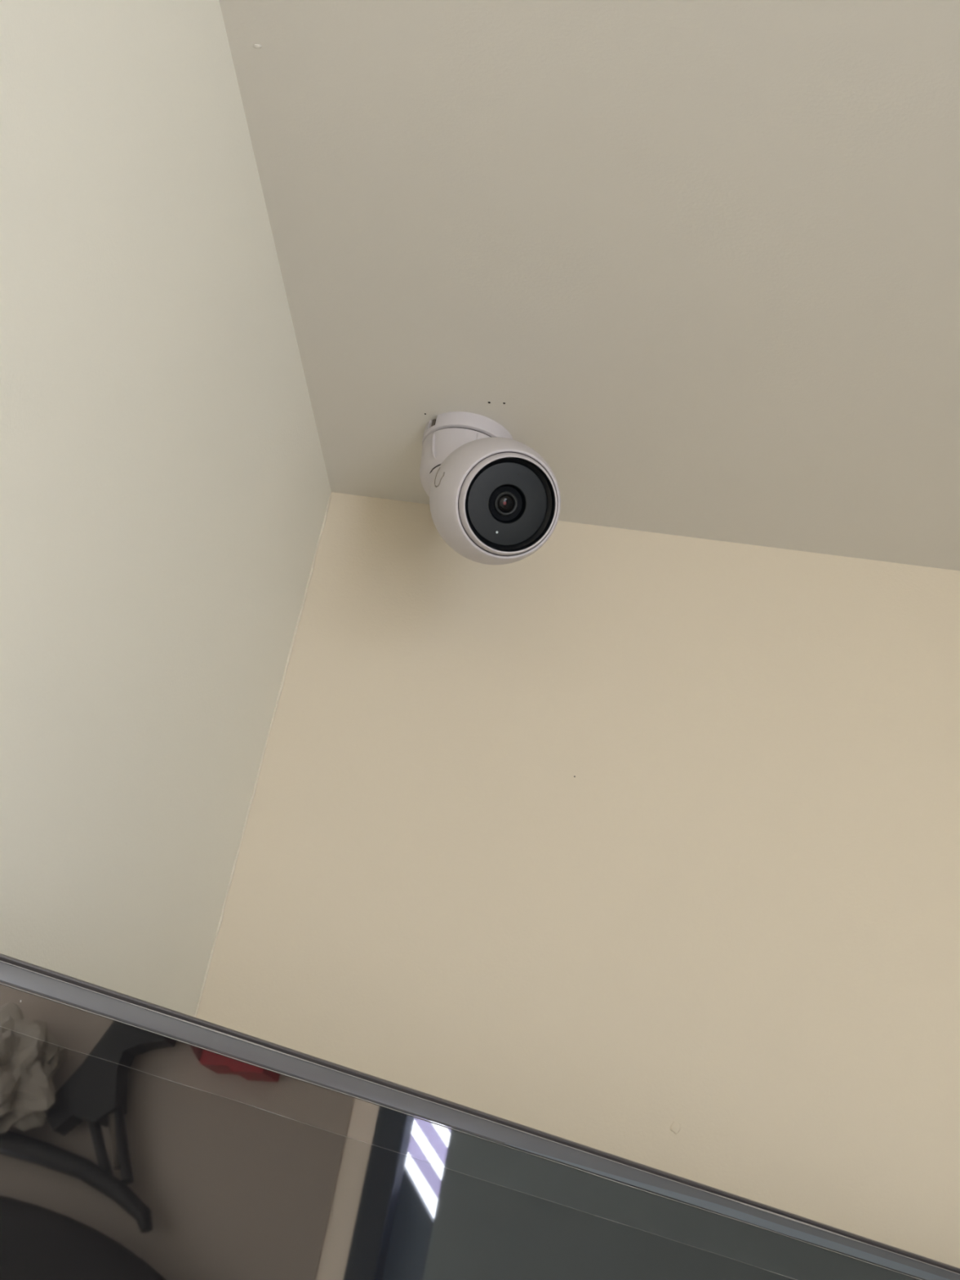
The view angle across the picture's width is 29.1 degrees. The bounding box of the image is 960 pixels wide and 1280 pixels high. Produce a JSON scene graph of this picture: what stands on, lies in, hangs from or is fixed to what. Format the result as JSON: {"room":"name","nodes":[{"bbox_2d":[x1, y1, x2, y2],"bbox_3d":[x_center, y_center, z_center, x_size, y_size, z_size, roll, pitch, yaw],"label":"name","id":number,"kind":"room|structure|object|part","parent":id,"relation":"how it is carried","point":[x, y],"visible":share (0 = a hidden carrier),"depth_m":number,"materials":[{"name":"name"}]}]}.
{"room":"living room","nodes":[
{"label":"living room","id":0,"kind":"room"},
{"bbox_2d":[0,0,331,1017],"bbox_3d":[-0.528,-0.017,-0.636,0.120,2.492,4.250,8,-28,8],"label":"wall","id":1,"kind":"structure","parent":0,"point":[165,489],"depth_m":1.15,"materials":[{"name":"beige paint"}]},
{"bbox_2d":[195,492,959,1268],"bbox_3d":[0.516,1.094,1.049,1.776,2.492,0.121,8,-28,8],"label":"wall","id":2,"kind":"structure","parent":0,"point":[642,847],"depth_m":1.51,"materials":[{"name":"beige paint"}]},
{"bbox_2d":[0,953,959,1279],"bbox_3d":[0.090,0.662,0.995,1.100,0.640,0.319,24,-30,-22],"label":"television","id":3,"kind":"object","parent":2,"relation":"attached to","point":[140,1140],"visible":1,"depth_m":0.86,"materials":[{"name":"grey"}]},
{"bbox_2d":[218,0,959,570],"bbox_3d":[0.636,-1.016,-0.165,2.016,0.101,4.250,8,-28,8],"label":"ceiling","id":4,"kind":"structure","parent":0,"point":[700,260],"depth_m":1.32,"materials":[{"name":"beige paint"}]},
{"bbox_2d":[419,411,560,564],"bbox_3d":[-0.001,-0.119,1.490,0.100,0.163,0.186,22,-29,-19],"label":"security camera","id":5,"kind":"object","parent":4,"relation":"attached to","point":[494,500],"visible":1,"depth_m":1.42,"materials":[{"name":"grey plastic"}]},
{"bbox_3d":[0.020,-0.104,1.416,0.064,0.064,0.006,-2,9,-16],"label":"plate","id":6,"kind":"part","parent":5,"relation":"part of","materials":[{"name":"black plastic"}]}
]}

